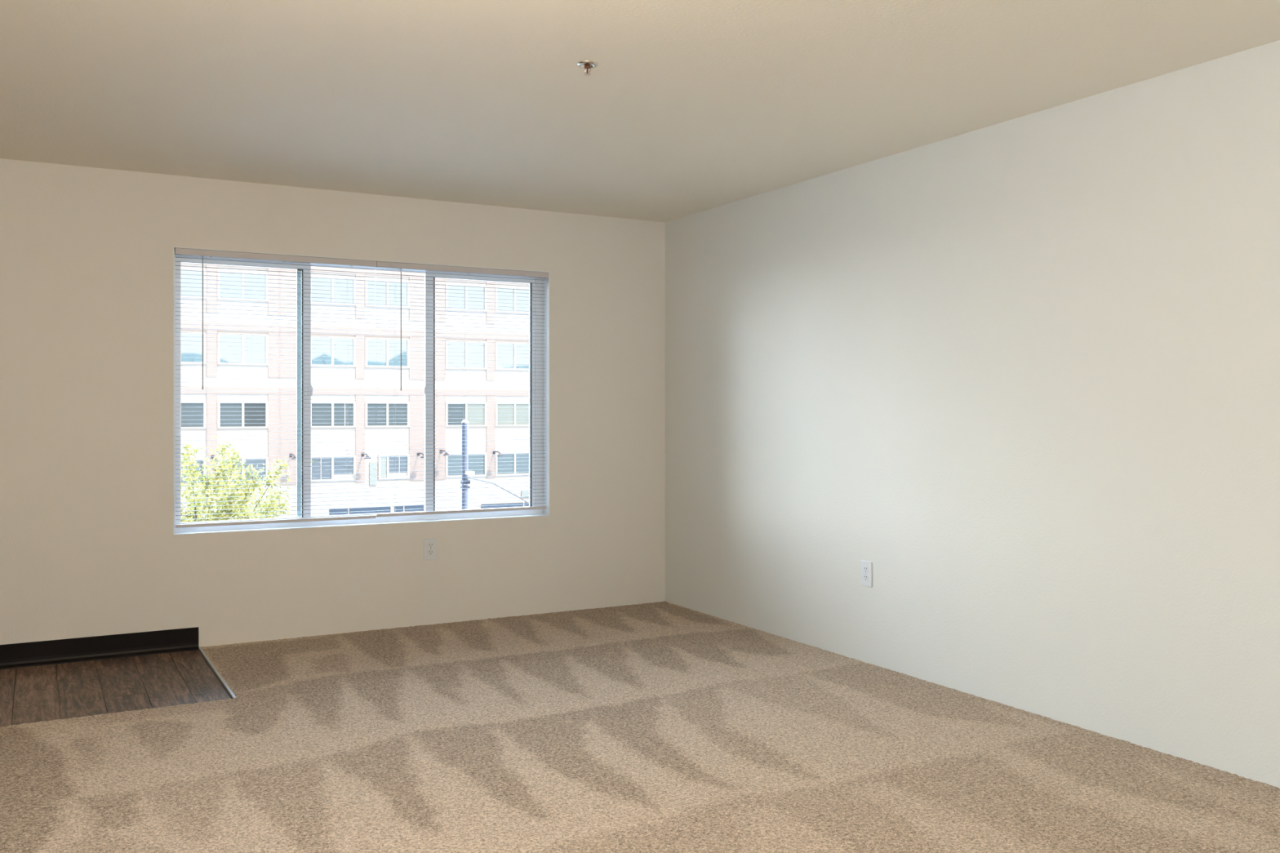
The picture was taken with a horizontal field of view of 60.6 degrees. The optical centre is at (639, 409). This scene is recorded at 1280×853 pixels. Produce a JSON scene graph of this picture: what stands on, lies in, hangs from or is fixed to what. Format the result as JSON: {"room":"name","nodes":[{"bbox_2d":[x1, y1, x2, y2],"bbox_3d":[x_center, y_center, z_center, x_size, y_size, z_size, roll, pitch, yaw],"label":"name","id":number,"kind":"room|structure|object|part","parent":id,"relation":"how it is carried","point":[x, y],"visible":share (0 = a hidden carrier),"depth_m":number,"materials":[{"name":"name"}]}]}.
{"room":"empty living room","nodes":[
{"label":"empty living room","id":0,"kind":"room"},
{"bbox_2d":[0,649,231,726],"bbox_3d":[-0.190,1.399,1.597,6.220,0.309,9.520,0,0,-29],"label":"floor","id":1,"kind":"structure","parent":0,"point":[116,685],"depth_m":4.92,"materials":[{"name":"brown wood"}]},
{"bbox_2d":[198,646,236,698],"bbox_3d":[-2.012,1.238,5.190,0.013,0.012,1.146,0,0,-29],"label":"transition strip","id":2,"kind":"object","parent":1,"relation":"on","point":[226,686],"visible":1,"depth_m":5.11,"materials":[{"name":"silver metal"}]},
{"bbox_2d":[0,601,1279,852],"bbox_3d":[-0.190,1.242,1.597,5.900,0.022,9.200,0,0,-29],"label":"carpet","id":3,"kind":"object","parent":1,"relation":"on","point":[661,726],"visible":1,"depth_m":3.85,"materials":[{"name":"beige carpet"}]},
{"bbox_2d":[0,158,665,668],"bbox_3d":[-2.458,0.114,5.691,6.220,2.840,0.160,0,0,-29],"label":"wall","id":4,"kind":"structure","parent":0,"point":[89,547],"depth_m":5.82,"materials":[{"name":"white paint"}]},
{"bbox_2d":[0,626,199,669],"bbox_3d":[-3.642,1.187,4.932,3.094,0.115,0.019,0,0,-29],"label":"baseboard","id":5,"kind":"structure","parent":4,"relation":"attached to","point":[24,655],"depth_m":5.46,"materials":[{"name":"black"}]},
{"bbox_2d":[173,246,549,535],"bbox_3d":[-1.512,-0.096,6.212,2.117,1.486,0.156,0,0,-29],"label":"window","id":6,"kind":"structure","parent":4,"relation":"in","point":[428,390],"depth_m":6.19,"materials":[{"name":"white paint"}]},
{"bbox_3d":[-2.134,-0.101,5.909,0.696,1.416,0.028,0,0,-29],"label":"sash","id":7,"kind":"part","parent":6,"relation":"part of","materials":[{"name":"clear glass"}]},
{"bbox_2d":[174,248,376,528],"bbox_3d":[-1.942,-0.111,5.906,1.047,1.445,0.044,0,0,-29],"label":"window blind","id":8,"kind":"object","parent":6,"relation":"attached to","point":[182,251],"visible":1,"depth_m":5.88,"materials":[{"name":"grey plastic"}]},
{"bbox_3d":[-2.269,-0.099,5.733,0.001,1.405,0.028,0,0,-29],"label":"ladder cord","id":9,"kind":"part","parent":8,"relation":"part of","materials":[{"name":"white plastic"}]},
{"bbox_3d":[-1.945,0.603,5.913,1.041,0.016,0.025,0,0,-29],"label":"rail","id":10,"kind":"part","parent":8,"relation":"part of","materials":[{"name":"grey plastic"}]},
{"bbox_3d":[-1.947,-0.099,5.912,0.001,1.405,0.028,0,0,-29],"label":"ladder cord","id":11,"kind":"part","parent":8,"relation":"part of","materials":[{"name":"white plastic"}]},
{"bbox_2d":[375,261,548,516],"bbox_3d":[-1.023,-0.115,6.415,1.052,1.438,0.044,0,0,-29],"label":"window blind","id":12,"kind":"object","parent":6,"relation":"attached to","point":[401,266],"visible":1,"depth_m":6.41,"materials":[{"name":"grey plastic"}]},
{"bbox_3d":[-1.031,0.596,6.420,1.038,0.016,0.025,0,0,-29],"label":"rail","id":13,"kind":"part","parent":12,"relation":"part of","materials":[{"name":"grey plastic"}]},
{"bbox_3d":[-0.626,-0.103,6.644,0.001,1.398,0.028,0,0,-29],"label":"ladder cord","id":14,"kind":"part","parent":12,"relation":"part of","materials":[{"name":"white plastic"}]},
{"bbox_3d":[-0.954,-0.101,6.563,0.691,1.416,0.028,0,0,-29],"label":"sash","id":15,"kind":"part","parent":6,"relation":"part of","materials":[{"name":"white plastic"}]},
{"bbox_2d":[423,537,437,560],"bbox_3d":[-1.202,0.802,6.291,0.080,0.124,0.008,0,0,-29],"label":"wall outlet","id":16,"kind":"object","parent":4,"relation":"attached to","point":[430,545],"visible":1,"depth_m":6.29,"materials":[{"name":"white plastic"}]},
{"bbox_2d":[427,550,434,555],"bbox_3d":[-1.201,0.823,6.289,0.039,0.031,0.003,0,0,-29],"label":"socket","id":17,"kind":"object","parent":16,"relation":"attached to","point":[430,553],"depth_m":6.29,"materials":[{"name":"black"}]},
{"bbox_2d":[427,542,434,548],"bbox_3d":[-1.201,0.782,6.289,0.039,0.031,0.003,0,0,-29],"label":"socket","id":18,"kind":"object","parent":16,"relation":"attached to","point":[430,545],"depth_m":6.29,"materials":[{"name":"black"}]},
{"bbox_2d":[0,0,1279,222],"bbox_3d":[-0.190,-1.331,1.597,6.220,0.250,9.520,0,0,-29],"label":"ceiling","id":19,"kind":"structure","parent":0,"point":[687,107],"depth_m":4.02,"materials":[{"name":"beige paint"}]},
{"bbox_2d":[577,60,598,75],"bbox_3d":[-0.183,-1.188,3.821,0.074,0.038,0.074,0,0,-29],"label":"sprinkler","id":20,"kind":"object","parent":19,"relation":"attached to","point":[587,64],"visible":1,"depth_m":3.81,"materials":[{"name":"silver metal"}]},
{"bbox_2d":[665,40,1279,788],"bbox_3d":[2.499,0.114,2.996,0.160,2.840,9.360,0,0,-29],"label":"wall","id":21,"kind":"structure","parent":0,"point":[1024,371],"depth_m":4.52,"materials":[{"name":"white paint"}]},
{"bbox_2d":[861,560,871,587],"bbox_3d":[1.104,0.800,5.341,0.008,0.124,0.077,0,0,-29],"label":"wall outlet","id":22,"kind":"object","parent":21,"relation":"attached to","point":[866,566],"visible":1,"depth_m":5.34,"materials":[{"name":"white plastic"}]},
{"bbox_2d":[863,574,868,581],"bbox_3d":[1.102,0.821,5.340,0.003,0.031,0.037,0,0,-29],"label":"socket","id":23,"kind":"object","parent":22,"relation":"attached to","point":[865,576],"depth_m":5.34,"materials":[{"name":"white plastic"}]},
{"bbox_2d":[863,566,868,573],"bbox_3d":[1.102,0.780,5.340,0.003,0.031,0.037,0,0,-29],"label":"socket","id":24,"kind":"object","parent":22,"relation":"attached to","point":[865,568],"depth_m":5.34,"materials":[{"name":"white plastic"}]},
{"label":"outside","id":25,"kind":"structure","parent":0,"visible":0},
{"bbox_3d":[48.636,8.084,-80.415,600.000,0.500,600.000,0,0,-29],"label":"ground","id":26,"kind":"structure","parent":25,"visible":0},
{"bbox_2d":[180,435,313,522],"bbox_3d":[-5.696,4.098,14.770,2.492,7.477,2.257,0,0,-16],"label":"street tree","id":27,"kind":"object","parent":26,"relation":"on","point":[230,465],"visible":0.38,"depth_m":14.68,"materials":[{"name":"green plant"}]},
{"bbox_2d":[180,262,528,522],"bbox_3d":[-17.657,-1.669,59.829,76.600,19.005,14.400,0,0,-29],"label":"apartment building","id":28,"kind":"structure","parent":26,"relation":"on","point":[234,403],"depth_m":54.01,"materials":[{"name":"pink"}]},
{"bbox_3d":[-20.605,-2.833,50.398,0.962,1.292,0.020,0,0,-29],"label":"pane","id":29,"kind":"part","parent":28,"relation":"part of","materials":[{"name":"blue"}]},
{"bbox_3d":[-20.605,-5.807,50.398,0.962,1.177,0.020,0,0,-29],"label":"pane","id":30,"kind":"part","parent":28,"relation":"part of","materials":[{"name":"blue"}]},
{"bbox_3d":[-20.605,2.859,50.398,0.962,1.062,0.020,0,0,-29],"label":"pane","id":31,"kind":"part","parent":28,"relation":"part of","materials":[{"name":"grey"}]},
{"bbox_3d":[-20.605,0.243,50.398,0.962,1.100,0.020,0,0,-29],"label":"pane","id":32,"kind":"part","parent":28,"relation":"part of","materials":[{"name":"grey glass"}]},
{"bbox_3d":[-19.131,2.859,51.215,0.962,1.062,0.020,0,0,-29],"label":"pane","id":33,"kind":"part","parent":28,"relation":"part of","materials":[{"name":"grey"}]},
{"bbox_3d":[-19.131,0.243,51.215,0.962,1.100,0.020,0,0,-29],"label":"pane","id":34,"kind":"part","parent":28,"relation":"part of","materials":[{"name":"grey glass"}]},
{"bbox_3d":[-19.131,-2.833,51.215,0.962,1.292,0.020,0,0,-29],"label":"pane","id":35,"kind":"part","parent":28,"relation":"part of","materials":[{"name":"blue"}]},
{"bbox_3d":[-19.131,-5.807,51.215,0.962,1.177,0.020,0,0,-29],"label":"pane","id":36,"kind":"part","parent":28,"relation":"part of","materials":[{"name":"blue"}]},
{"bbox_3d":[-18.194,2.859,51.734,0.962,1.062,0.020,0,0,-29],"label":"pane","id":37,"kind":"part","parent":28,"relation":"part of","materials":[{"name":"grey glass"}]},
{"bbox_3d":[-18.194,0.243,51.734,0.962,1.100,0.020,0,0,-29],"label":"pane","id":38,"kind":"part","parent":28,"relation":"part of","materials":[{"name":"grey glass"}]},
{"bbox_3d":[-18.194,-2.833,51.734,0.962,1.292,0.020,0,0,-29],"label":"pane","id":39,"kind":"part","parent":28,"relation":"part of","materials":[{"name":"blue"}]},
{"bbox_3d":[-18.194,-5.807,51.734,0.962,1.177,0.020,0,0,-29],"label":"pane","id":40,"kind":"part","parent":28,"relation":"part of","materials":[{"name":"blue"}]},
{"bbox_3d":[-15.486,2.859,53.235,0.951,1.062,0.020,0,0,-29],"label":"pane","id":41,"kind":"part","parent":28,"relation":"part of","materials":[{"name":"grey glass"}]},
{"bbox_3d":[-15.486,0.243,53.235,0.951,1.100,0.020,0,0,-29],"label":"pane","id":42,"kind":"part","parent":28,"relation":"part of","materials":[{"name":"grey"}]},
{"bbox_3d":[-15.486,-2.833,53.235,0.951,1.292,0.020,0,0,-29],"label":"pane","id":43,"kind":"part","parent":28,"relation":"part of","materials":[{"name":"blue"}]},
{"bbox_3d":[-15.486,-5.807,53.235,0.951,1.177,0.020,0,0,-29],"label":"pane","id":44,"kind":"part","parent":28,"relation":"part of","materials":[{"name":"blue"}]},
{"bbox_3d":[-14.558,2.859,53.749,0.951,1.062,0.020,0,0,-29],"label":"pane","id":45,"kind":"part","parent":28,"relation":"part of","materials":[{"name":"grey glass"}]},
{"bbox_3d":[-14.558,0.243,53.749,0.951,1.100,0.020,0,0,-29],"label":"pane","id":46,"kind":"part","parent":28,"relation":"part of","materials":[{"name":"grey"}]},
{"bbox_3d":[-14.558,-2.833,53.749,0.951,1.292,0.020,0,0,-29],"label":"pane","id":47,"kind":"part","parent":28,"relation":"part of","materials":[{"name":"blue"}]},
{"bbox_3d":[-14.558,-5.807,53.749,0.951,1.177,0.020,0,0,-29],"label":"pane","id":48,"kind":"part","parent":28,"relation":"part of","materials":[{"name":"blue"}]},
{"bbox_2d":[361,453,371,458],"bbox_3d":[-13.458,2.263,53.716,0.360,0.260,1.065,0,0,-29],"label":"wall lamp","id":49,"kind":"object","parent":28,"relation":"attached to","point":[362,455],"visible":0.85,"depth_m":53.42,"materials":[{"name":"grey metal"}]},
{"bbox_3d":[-13.276,3.194,54.437,0.341,1.137,0.080,0,0,-29],"label":"service door","id":50,"kind":"part","parent":28,"relation":"part of","materials":[{"name":"beige"}]},
{"bbox_3d":[-13.113,0.243,54.550,0.953,1.100,0.020,0,0,-29],"label":"pane","id":51,"kind":"part","parent":28,"relation":"part of","materials":[{"name":"grey"}]},
{"bbox_3d":[-13.113,-2.833,54.550,0.953,1.292,0.020,0,0,-29],"label":"pane","id":52,"kind":"part","parent":28,"relation":"part of","materials":[{"name":"blue"}]},
{"bbox_3d":[-13.113,-5.807,54.550,0.953,1.177,0.020,0,0,-29],"label":"pane","id":53,"kind":"part","parent":28,"relation":"part of","materials":[{"name":"blue"}]},
{"bbox_3d":[-12.812,2.859,54.717,0.303,1.062,0.020,0,0,-29],"label":"pane","id":54,"kind":"part","parent":28,"relation":"part of","materials":[{"name":"beige glass"}]},
{"bbox_3d":[-12.183,0.243,55.065,0.953,1.100,0.020,0,0,-29],"label":"pane","id":55,"kind":"part","parent":28,"relation":"part of","materials":[{"name":"grey"}]},
{"bbox_3d":[-12.183,-2.833,55.065,0.953,1.292,0.020,0,0,-29],"label":"pane","id":56,"kind":"part","parent":28,"relation":"part of","materials":[{"name":"blue"}]},
{"bbox_3d":[-12.183,-5.807,55.065,0.953,1.177,0.020,0,0,-29],"label":"pane","id":57,"kind":"part","parent":28,"relation":"part of","materials":[{"name":"blue"}]},
{"bbox_3d":[-12.175,2.859,55.070,0.934,1.062,0.020,0,0,-29],"label":"pane","id":58,"kind":"part","parent":28,"relation":"part of","materials":[{"name":"grey"}]},
{"bbox_2d":[389,472,407,477],"bbox_3d":[-12.166,3.284,55.054,0.934,0.212,0.014,0,0,-29],"label":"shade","id":59,"kind":"object","parent":28,"relation":"hanging from","point":[391,474],"depth_m":55.02,"materials":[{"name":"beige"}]},
{"bbox_2d":[440,449,449,455],"bbox_3d":[-9.946,2.189,55.662,0.360,0.260,1.065,0,0,-29],"label":"wall lamp","id":60,"kind":"object","parent":28,"relation":"attached to","point":[441,451],"visible":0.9,"depth_m":55.32,"materials":[{"name":"grey metal"}]},
{"bbox_3d":[-9.487,2.859,56.559,0.946,1.062,0.020,0,0,-29],"label":"pane","id":61,"kind":"part","parent":28,"relation":"part of","materials":[{"name":"grey glass"}]},
{"bbox_3d":[-9.487,0.243,56.559,0.946,1.100,0.020,0,0,-29],"label":"pane","id":62,"kind":"part","parent":28,"relation":"part of","materials":[{"name":"grey"}]},
{"bbox_3d":[-9.487,-2.833,56.559,0.946,1.292,0.020,0,0,-29],"label":"pane","id":63,"kind":"part","parent":28,"relation":"part of","materials":[{"name":"blue"}]},
{"bbox_3d":[-9.487,-5.807,56.559,0.946,1.177,0.020,0,0,-29],"label":"pane","id":64,"kind":"part","parent":28,"relation":"part of","materials":[{"name":"blue"}]},
{"bbox_3d":[-8.563,2.859,57.072,0.946,1.062,0.020,0,0,-29],"label":"pane","id":65,"kind":"part","parent":28,"relation":"part of","materials":[{"name":"grey"}]},
{"bbox_3d":[-8.563,0.243,57.072,0.946,1.100,0.020,0,0,-29],"label":"pane","id":66,"kind":"part","parent":28,"relation":"part of","materials":[{"name":"blue"}]},
{"bbox_3d":[-8.563,-2.833,57.072,0.946,1.292,0.020,0,0,-29],"label":"pane","id":67,"kind":"part","parent":28,"relation":"part of","materials":[{"name":"blue"}]},
{"bbox_3d":[-8.563,-5.807,57.072,0.946,1.177,0.020,0,0,-29],"label":"pane","id":68,"kind":"part","parent":28,"relation":"part of","materials":[{"name":"blue"}]},
{"bbox_2d":[493,451,503,456],"bbox_3d":[-7.413,2.286,57.066,0.360,0.260,1.065,0,0,-29],"label":"wall lamp","id":69,"kind":"object","parent":28,"relation":"attached to","point":[494,452],"visible":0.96,"depth_m":56.74,"materials":[{"name":"grey metal"}]},
{"bbox_3d":[-7.115,2.859,57.874,0.939,1.062,0.020,0,0,-29],"label":"pane","id":70,"kind":"part","parent":28,"relation":"part of","materials":[{"name":"grey"}]},
{"bbox_3d":[-7.115,0.243,57.874,0.939,1.100,0.020,0,0,-29],"label":"pane","id":71,"kind":"part","parent":28,"relation":"part of","materials":[{"name":"beige glass"}]},
{"bbox_3d":[-7.115,-2.833,57.874,0.939,1.292,0.020,0,0,-29],"label":"pane","id":72,"kind":"part","parent":28,"relation":"part of","materials":[{"name":"blue"}]},
{"bbox_3d":[-7.115,-5.807,57.874,0.939,1.177,0.020,0,0,-29],"label":"pane","id":73,"kind":"part","parent":28,"relation":"part of","materials":[{"name":"blue"}]},
{"bbox_3d":[-6.197,2.859,58.383,0.939,1.062,0.020,0,0,-29],"label":"pane","id":74,"kind":"part","parent":28,"relation":"part of","materials":[{"name":"grey"}]},
{"bbox_3d":[-6.197,0.243,58.383,0.939,1.100,0.020,0,0,-29],"label":"pane","id":75,"kind":"part","parent":28,"relation":"part of","materials":[{"name":"beige glass"}]},
{"bbox_3d":[-6.197,-2.833,58.383,0.939,1.292,0.020,0,0,-29],"label":"pane","id":76,"kind":"part","parent":28,"relation":"part of","materials":[{"name":"blue"}]},
{"bbox_3d":[-6.197,-5.807,58.383,0.939,1.177,0.020,0,0,-29],"label":"pane","id":77,"kind":"part","parent":28,"relation":"part of","materials":[{"name":"blue"}]},
{"bbox_2d":[460,419,475,509],"bbox_3d":[-4.642,4.050,29.414,0.277,7.567,0.417,0,0,-29],"label":"pole","id":78,"kind":"object","parent":26,"relation":"on","point":[464,422],"visible":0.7,"depth_m":29.42,"materials":[{"name":"grey"}]},
{"bbox_2d":[468,477,528,503],"bbox_3d":[-4.013,4.627,43.762,1.335,5.680,29.350,0,0,5],"label":"overhead cable","id":79,"kind":"object","parent":78,"relation":"attached to","point":[468,477],"visible":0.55,"depth_m":37.12,"materials":[{"name":"grey metal"}]}
]}

